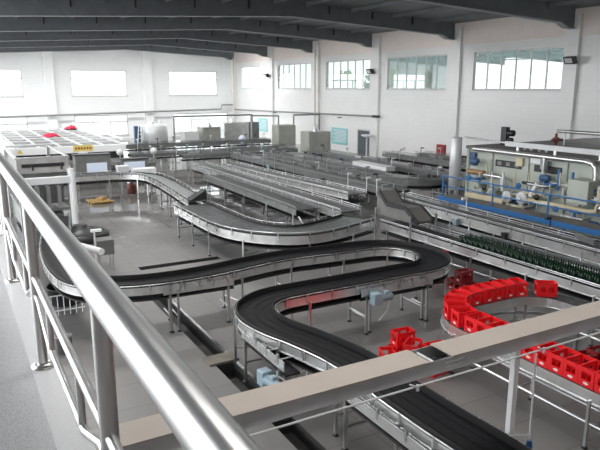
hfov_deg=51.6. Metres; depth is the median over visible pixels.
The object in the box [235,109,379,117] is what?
pipe
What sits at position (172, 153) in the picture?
conveyor
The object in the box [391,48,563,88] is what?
neighbouring building
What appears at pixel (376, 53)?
column
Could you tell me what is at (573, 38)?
column
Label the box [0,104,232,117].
pipe
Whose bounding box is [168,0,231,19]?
purlin
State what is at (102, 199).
wooden pallet
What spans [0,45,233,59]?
roof beam
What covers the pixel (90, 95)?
window
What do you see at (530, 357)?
crate
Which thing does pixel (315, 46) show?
column
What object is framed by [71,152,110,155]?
hood
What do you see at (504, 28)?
wall
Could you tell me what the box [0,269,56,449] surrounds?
floor
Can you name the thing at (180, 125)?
ground
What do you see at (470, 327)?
crate
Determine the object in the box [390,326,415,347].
crate
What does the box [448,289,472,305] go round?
crate
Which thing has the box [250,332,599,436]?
pipe
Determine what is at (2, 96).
window
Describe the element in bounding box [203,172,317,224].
conveyor
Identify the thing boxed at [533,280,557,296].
crate
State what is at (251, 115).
frame
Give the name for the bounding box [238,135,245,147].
water carboy
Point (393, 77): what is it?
tree
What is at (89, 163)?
tall cabinet
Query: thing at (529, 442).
bowl
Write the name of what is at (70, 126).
cloth
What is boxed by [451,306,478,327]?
crate
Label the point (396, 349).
crate
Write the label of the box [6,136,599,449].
floor
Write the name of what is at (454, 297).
crate
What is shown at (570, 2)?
purlin
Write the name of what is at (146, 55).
column
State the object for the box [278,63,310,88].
window
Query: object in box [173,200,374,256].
conveyor
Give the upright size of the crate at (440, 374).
0.295 m
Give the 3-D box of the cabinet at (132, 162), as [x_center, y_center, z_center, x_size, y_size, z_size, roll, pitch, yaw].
[-9.185,-2.944,34.431,1.430,1.560,0.760,-7,14,-29]
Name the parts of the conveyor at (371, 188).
plate, guide rail, guide rail, plate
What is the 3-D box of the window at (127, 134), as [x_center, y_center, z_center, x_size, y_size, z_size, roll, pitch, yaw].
[-20.788,-10.407,65.100,5.570,2.220,0.240,-7,14,-29]
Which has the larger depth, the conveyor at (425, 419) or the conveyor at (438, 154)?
the conveyor at (438, 154)
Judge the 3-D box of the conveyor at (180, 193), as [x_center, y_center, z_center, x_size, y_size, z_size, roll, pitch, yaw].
[-6.892,-1.532,28.124,10.464,1.550,4.150,9,16,36]
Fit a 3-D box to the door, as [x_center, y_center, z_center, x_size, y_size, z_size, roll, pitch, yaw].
[5.165,-6.735,50.284,0.120,2.060,1.860,-7,14,-29]
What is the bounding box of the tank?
[133,121,168,151]
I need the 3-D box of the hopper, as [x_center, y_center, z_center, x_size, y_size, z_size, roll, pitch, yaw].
[-9.234,-2.396,32.340,0.600,1.400,0.600,-7,14,-29]
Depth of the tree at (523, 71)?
45.94 m
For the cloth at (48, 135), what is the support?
on the tunnel pasteuriser
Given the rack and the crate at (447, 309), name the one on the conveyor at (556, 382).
the crate at (447, 309)
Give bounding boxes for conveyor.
[39,213,532,449]
[62,158,155,174]
[63,170,207,223]
[126,133,270,160]
[128,140,285,166]
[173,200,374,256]
[179,144,297,171]
[191,161,361,221]
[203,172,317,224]
[222,161,365,213]
[230,149,406,205]
[264,144,448,198]
[284,152,397,175]
[374,188,436,241]
[380,219,599,330]
[382,147,465,171]
[382,184,599,264]
[415,147,466,174]
[440,290,599,449]
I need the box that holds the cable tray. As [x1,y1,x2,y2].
[92,300,599,449]
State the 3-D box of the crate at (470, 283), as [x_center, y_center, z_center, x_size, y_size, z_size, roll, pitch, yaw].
[4.565,1.712,16.458,0.432,0.295,0.274,-6,14,-25]
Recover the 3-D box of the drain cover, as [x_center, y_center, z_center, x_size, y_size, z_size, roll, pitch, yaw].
[-1.600,2.708,12.549,0.620,0.048,0.400,-7,14,-29]
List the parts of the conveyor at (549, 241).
guide rail, guide rail, plate, plate, sensor arm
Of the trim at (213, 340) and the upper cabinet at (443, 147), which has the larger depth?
the upper cabinet at (443, 147)
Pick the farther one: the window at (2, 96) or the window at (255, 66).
the window at (255, 66)
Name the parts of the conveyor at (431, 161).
plate, guide rail, guide rail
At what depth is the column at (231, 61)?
70.98 m
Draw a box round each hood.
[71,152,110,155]
[119,157,148,159]
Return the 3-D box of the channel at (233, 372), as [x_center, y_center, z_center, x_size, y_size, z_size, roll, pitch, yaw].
[-1.147,3.046,11.797,0.380,0.280,1.450,-7,14,-29]
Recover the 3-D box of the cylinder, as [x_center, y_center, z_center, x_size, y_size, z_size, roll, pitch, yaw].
[6.712,-2.073,26.437,0.784,3.340,0.497,-7,14,-29]
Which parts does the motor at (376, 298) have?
motor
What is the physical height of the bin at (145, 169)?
1.150 m
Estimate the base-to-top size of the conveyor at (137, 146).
1.700 m
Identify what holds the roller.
on the floor at (143, 233)
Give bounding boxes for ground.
[0,113,226,134]
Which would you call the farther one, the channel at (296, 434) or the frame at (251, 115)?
the frame at (251, 115)
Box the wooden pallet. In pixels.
[86,196,112,204]
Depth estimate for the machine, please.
22.16 m
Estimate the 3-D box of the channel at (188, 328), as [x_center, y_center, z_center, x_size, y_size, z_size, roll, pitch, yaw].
[-2.983,2.334,14.989,0.380,0.280,5.250,-7,14,-29]
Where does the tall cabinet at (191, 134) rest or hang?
on the floor at (143, 233)
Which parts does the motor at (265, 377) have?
motor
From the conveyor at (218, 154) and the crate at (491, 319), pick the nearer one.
the crate at (491, 319)
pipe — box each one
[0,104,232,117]
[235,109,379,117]
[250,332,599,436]
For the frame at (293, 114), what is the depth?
54.62 m
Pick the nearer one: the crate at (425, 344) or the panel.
the crate at (425, 344)
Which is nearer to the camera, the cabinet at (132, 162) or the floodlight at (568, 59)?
the floodlight at (568, 59)
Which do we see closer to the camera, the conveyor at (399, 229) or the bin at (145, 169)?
the conveyor at (399, 229)
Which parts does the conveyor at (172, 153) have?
plate, guide rail, plate, guide rail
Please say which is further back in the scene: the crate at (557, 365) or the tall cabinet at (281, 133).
the tall cabinet at (281, 133)
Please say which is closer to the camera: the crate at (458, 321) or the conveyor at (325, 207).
the crate at (458, 321)
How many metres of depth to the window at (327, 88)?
51.50 m
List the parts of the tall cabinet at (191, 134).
door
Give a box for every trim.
[0,231,95,449]
[172,300,260,386]
[236,32,599,62]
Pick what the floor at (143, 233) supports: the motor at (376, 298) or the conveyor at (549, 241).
the conveyor at (549, 241)
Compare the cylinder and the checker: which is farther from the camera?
the cylinder
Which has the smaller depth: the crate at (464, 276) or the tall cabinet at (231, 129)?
the crate at (464, 276)
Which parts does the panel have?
lid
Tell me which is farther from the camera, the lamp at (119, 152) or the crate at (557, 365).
the lamp at (119, 152)
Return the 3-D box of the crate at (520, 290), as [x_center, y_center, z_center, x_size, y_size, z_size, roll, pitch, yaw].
[4.782,1.362,13.647,0.274,0.295,0.432,-2,13,-10]
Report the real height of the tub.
0.460 m
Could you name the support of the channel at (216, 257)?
in the floor at (143, 233)
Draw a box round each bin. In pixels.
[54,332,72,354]
[131,167,155,188]
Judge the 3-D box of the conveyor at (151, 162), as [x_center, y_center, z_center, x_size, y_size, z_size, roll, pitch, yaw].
[-10.795,-3.127,35.273,5.534,1.550,1.160,-7,14,-29]
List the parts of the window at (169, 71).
sill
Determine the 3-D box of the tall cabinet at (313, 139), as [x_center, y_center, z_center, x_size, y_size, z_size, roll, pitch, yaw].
[1.281,-6.011,46.026,2.134,2.500,1.320,-7,14,-29]
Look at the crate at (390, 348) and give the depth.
12.46 m
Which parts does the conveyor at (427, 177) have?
plate, guide rail, guide rail, plate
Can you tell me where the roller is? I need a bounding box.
[80,242,104,265]
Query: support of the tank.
on the floor at (143, 233)
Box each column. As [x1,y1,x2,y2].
[41,51,57,128]
[141,51,154,123]
[230,53,237,121]
[268,49,273,139]
[313,44,319,128]
[370,37,381,156]
[446,27,463,155]
[557,13,583,138]
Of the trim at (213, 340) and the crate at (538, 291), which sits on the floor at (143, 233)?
the trim at (213, 340)
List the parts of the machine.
frame post, frame post, panel, guard panel, frame post, frame post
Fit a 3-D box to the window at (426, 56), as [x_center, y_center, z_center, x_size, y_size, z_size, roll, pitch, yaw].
[8.214,-10.786,44.055,0.210,2.360,6.550,-7,14,-29]
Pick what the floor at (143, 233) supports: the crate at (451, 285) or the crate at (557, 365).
the crate at (451, 285)
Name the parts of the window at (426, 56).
sill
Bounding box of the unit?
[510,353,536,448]
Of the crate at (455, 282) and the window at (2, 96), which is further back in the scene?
the window at (2, 96)
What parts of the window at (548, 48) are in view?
sill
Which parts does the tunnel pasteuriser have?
panel, name plate, hand rail, sill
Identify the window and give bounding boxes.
[0,69,22,97]
[0,117,27,129]
[70,70,127,96]
[74,115,129,136]
[169,71,217,95]
[173,113,227,133]
[241,66,266,88]
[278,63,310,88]
[325,59,369,89]
[386,54,446,89]
[471,46,563,90]
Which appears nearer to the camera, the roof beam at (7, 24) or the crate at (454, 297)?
the crate at (454, 297)
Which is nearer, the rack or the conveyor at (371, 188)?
the rack
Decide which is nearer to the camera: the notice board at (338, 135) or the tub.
the tub
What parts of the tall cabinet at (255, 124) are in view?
door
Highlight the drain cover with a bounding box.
[203,351,238,366]
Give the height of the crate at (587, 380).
0.295 m
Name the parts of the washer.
pump motor, drive motor, notice plate, pump motor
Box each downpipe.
[232,57,234,120]
[314,49,317,126]
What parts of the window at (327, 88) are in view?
sill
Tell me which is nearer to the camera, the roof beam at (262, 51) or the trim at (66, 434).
the trim at (66, 434)
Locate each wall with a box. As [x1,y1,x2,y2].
[0,50,231,138]
[234,6,599,61]
[236,34,599,157]
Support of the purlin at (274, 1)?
attached to the ceiling
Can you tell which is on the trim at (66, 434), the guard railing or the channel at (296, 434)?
the guard railing
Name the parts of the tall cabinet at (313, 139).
door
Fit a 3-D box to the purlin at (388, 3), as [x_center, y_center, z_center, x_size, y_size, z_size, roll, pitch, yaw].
[3.510,-12.172,34.843,0.060,0.195,74.500,-7,14,-29]
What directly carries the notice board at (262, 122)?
attached to the wall at (412, 120)
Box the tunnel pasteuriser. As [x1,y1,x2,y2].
[0,122,126,175]
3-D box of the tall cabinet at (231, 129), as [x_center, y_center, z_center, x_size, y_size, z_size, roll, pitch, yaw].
[-6.083,-8.230,55.748,2.200,2.600,1.620,-7,14,-29]
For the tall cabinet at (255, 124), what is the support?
on the floor at (143, 233)
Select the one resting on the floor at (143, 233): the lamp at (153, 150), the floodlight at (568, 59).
the lamp at (153, 150)
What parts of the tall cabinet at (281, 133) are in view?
door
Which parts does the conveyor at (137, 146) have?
guide rail, plate, guide rail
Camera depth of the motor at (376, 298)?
13.49 m
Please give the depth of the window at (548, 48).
36.41 m
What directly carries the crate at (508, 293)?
on the conveyor at (556, 382)
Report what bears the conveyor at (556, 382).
on the floor at (143, 233)
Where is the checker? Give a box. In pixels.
[90,228,114,269]
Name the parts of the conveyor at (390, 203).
leg, edge trim, leg, edge trim, leg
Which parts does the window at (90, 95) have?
sill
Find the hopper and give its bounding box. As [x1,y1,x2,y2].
[115,165,128,192]
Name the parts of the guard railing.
post, rail, post, rail, rail, post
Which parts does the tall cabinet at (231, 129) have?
door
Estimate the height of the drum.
0.580 m
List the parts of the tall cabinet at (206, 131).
door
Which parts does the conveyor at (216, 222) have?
leg, leg, leg, leg, plate, guide rail, guide rail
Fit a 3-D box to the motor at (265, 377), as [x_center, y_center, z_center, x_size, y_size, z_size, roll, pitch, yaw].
[-0.464,2.783,10.331,0.249,0.670,0.590,-10,16,-37]
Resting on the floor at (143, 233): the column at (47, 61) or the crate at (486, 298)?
the column at (47, 61)
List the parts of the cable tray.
lid, support post, lid, lid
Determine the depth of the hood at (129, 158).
34.04 m
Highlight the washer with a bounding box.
[464,127,599,243]
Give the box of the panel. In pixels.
[352,160,395,171]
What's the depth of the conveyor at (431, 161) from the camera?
38.66 m
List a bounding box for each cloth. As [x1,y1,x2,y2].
[40,133,60,137]
[64,125,77,128]
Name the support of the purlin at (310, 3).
on the roof beam
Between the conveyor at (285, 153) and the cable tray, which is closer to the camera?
the cable tray
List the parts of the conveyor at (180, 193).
plate, guide rail, guide rail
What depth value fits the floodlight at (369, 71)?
47.55 m
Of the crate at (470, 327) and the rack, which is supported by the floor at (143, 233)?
the rack
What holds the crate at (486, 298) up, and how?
on the conveyor at (556, 382)
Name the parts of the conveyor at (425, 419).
leg, leg, frame, leg, leg, leg, leg, leg, plate, frame, leg, leg, leg, leg, leg, leg, leg, leg, leg, leg, frame, leg, frame, leg, leg, leg, leg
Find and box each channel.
[138,256,220,269]
[153,299,223,355]
[217,362,259,391]
[272,417,325,449]
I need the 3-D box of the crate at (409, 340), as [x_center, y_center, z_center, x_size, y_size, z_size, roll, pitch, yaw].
[2.178,2.397,12.008,0.274,0.295,0.432,6,14,26]
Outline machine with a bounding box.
[2,144,109,246]
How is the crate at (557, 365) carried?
on the conveyor at (556, 382)
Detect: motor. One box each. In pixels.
[257,367,284,386]
[370,290,393,320]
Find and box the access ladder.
[137,124,143,151]
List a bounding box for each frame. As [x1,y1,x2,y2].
[173,114,252,147]
[250,115,278,128]
[293,114,319,129]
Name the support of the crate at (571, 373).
on the conveyor at (556, 382)
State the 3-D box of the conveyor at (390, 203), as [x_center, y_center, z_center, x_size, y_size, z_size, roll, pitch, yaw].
[3.446,-0.026,20.103,1.070,2.100,2.140,-7,14,-29]
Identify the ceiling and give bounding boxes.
[213,0,599,40]
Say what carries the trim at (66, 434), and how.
attached to the floor at (24, 425)
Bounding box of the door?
[357,128,370,155]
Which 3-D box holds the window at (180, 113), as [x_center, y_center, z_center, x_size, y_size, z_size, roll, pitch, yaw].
[-11.239,-11.574,70.331,6.670,2.220,0.240,-7,14,-29]
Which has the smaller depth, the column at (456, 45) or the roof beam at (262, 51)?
the column at (456, 45)
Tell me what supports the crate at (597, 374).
on the conveyor at (556, 382)
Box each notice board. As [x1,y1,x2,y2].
[258,118,267,131]
[331,127,347,144]
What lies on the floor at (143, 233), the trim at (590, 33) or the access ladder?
the access ladder
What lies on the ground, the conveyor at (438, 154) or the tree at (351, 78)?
the tree at (351, 78)
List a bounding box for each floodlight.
[366,68,374,73]
[563,56,577,63]
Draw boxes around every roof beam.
[0,0,454,39]
[0,17,371,47]
[0,30,312,52]
[0,39,267,56]
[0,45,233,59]
[406,0,575,28]
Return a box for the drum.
[127,182,136,193]
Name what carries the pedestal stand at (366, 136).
on the floor at (143, 233)
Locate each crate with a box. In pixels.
[379,346,395,356]
[388,343,402,354]
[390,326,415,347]
[403,337,422,350]
[422,340,442,346]
[430,371,448,377]
[443,294,466,311]
[444,301,469,319]
[447,275,457,289]
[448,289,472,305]
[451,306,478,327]
[454,268,473,282]
[454,281,472,289]
[459,285,482,306]
[462,282,476,291]
[464,311,491,332]
[471,283,494,303]
[475,316,502,331]
[482,281,504,300]
[486,320,508,328]
[492,279,515,298]
[507,277,528,296]
[522,341,552,362]
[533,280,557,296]
[536,341,565,368]
[548,347,580,375]
[563,353,596,382]
[569,349,597,368]
[577,360,599,389]
[586,345,599,366]
[594,371,599,393]
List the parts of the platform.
rail post, hand rail, knee rail, rail post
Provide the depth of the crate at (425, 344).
11.96 m
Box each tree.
[331,70,358,87]
[363,66,398,87]
[501,60,545,88]
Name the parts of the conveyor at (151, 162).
plate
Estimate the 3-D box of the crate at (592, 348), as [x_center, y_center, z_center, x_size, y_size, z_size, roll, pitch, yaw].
[5.650,2.467,11.694,0.432,0.295,0.274,-6,14,-24]
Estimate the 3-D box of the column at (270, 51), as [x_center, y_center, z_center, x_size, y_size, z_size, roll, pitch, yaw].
[-2.929,-13.287,63.495,0.220,9.100,0.840,-7,14,-29]
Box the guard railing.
[0,152,261,449]
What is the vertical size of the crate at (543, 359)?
0.295 m
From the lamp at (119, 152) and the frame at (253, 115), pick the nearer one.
the lamp at (119, 152)
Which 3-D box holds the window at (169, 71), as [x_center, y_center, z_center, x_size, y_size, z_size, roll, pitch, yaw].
[-11.871,-15.718,69.043,5.720,2.670,0.240,-7,14,-29]
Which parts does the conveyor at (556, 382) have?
plate, leg, leg, leg, leg, leg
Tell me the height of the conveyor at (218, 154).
1.500 m
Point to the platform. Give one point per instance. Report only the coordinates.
(571, 224)
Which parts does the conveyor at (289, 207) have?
plate, guide rail, leg, guide rail, plate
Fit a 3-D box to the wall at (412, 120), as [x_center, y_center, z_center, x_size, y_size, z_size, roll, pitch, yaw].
[10.805,-8.321,40.073,0.300,9.600,74.800,-7,14,-29]
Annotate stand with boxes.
[361,134,371,156]
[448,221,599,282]
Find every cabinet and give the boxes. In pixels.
[71,152,111,190]
[119,157,148,186]
[180,130,198,149]
[197,123,220,149]
[217,119,246,147]
[247,121,258,143]
[272,124,295,148]
[301,127,330,153]
[436,144,445,154]
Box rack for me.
[49,295,84,315]
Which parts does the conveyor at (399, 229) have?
plate, leg, plate, guide rail, guide rail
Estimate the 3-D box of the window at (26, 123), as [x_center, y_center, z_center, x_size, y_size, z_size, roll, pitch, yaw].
[-29.531,-9.340,60.312,5.820,2.220,0.240,-7,14,-29]
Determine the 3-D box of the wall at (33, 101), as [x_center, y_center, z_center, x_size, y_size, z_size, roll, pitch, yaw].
[-22.162,-13.737,63.674,33.500,9.900,0.300,-7,14,-29]
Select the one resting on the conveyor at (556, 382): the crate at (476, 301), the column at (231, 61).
the crate at (476, 301)
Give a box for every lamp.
[116,149,123,157]
[150,147,156,166]
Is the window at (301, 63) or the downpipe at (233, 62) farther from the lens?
the downpipe at (233, 62)
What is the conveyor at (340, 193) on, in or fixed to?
on the floor at (143, 233)
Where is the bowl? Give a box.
[526,439,532,448]
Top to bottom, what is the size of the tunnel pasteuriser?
2.570 m
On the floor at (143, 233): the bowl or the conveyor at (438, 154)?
the conveyor at (438, 154)
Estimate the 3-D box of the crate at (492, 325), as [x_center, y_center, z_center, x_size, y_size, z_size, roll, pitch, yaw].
[3.581,1.930,11.101,0.432,0.295,0.274,-7,14,-29]
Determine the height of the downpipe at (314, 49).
8.600 m
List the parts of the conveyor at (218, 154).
guide rail, plate, plate, guide rail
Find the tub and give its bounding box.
[45,283,79,306]
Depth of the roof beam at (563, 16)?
30.28 m
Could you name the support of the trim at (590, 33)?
attached to the wall at (412, 120)
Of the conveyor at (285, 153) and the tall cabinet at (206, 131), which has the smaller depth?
the conveyor at (285, 153)
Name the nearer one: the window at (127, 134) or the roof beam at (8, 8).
the roof beam at (8, 8)
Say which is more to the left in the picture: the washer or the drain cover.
the drain cover
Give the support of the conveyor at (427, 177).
on the floor at (143, 233)
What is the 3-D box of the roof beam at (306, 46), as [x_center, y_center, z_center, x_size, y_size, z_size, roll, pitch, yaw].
[-13.280,-14.296,47.332,32.900,1.895,0.400,-7,14,-29]
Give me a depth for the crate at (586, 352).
11.48 m
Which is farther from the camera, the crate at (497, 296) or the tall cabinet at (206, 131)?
the tall cabinet at (206, 131)
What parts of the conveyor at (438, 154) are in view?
guide rail, plate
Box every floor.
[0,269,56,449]
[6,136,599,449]
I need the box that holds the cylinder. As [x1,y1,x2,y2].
[448,137,466,207]
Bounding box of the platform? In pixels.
[438,175,599,235]
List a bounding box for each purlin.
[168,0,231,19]
[191,0,410,40]
[194,0,332,30]
[212,0,288,18]
[221,6,453,43]
[249,0,599,46]
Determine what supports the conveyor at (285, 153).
on the floor at (143, 233)
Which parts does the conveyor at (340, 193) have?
plate, guide rail, plate, guide rail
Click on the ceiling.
(407, 6)
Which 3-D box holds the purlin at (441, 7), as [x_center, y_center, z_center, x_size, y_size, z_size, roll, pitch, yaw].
[6.126,-12.345,36.309,0.060,0.195,74.500,-7,14,-29]

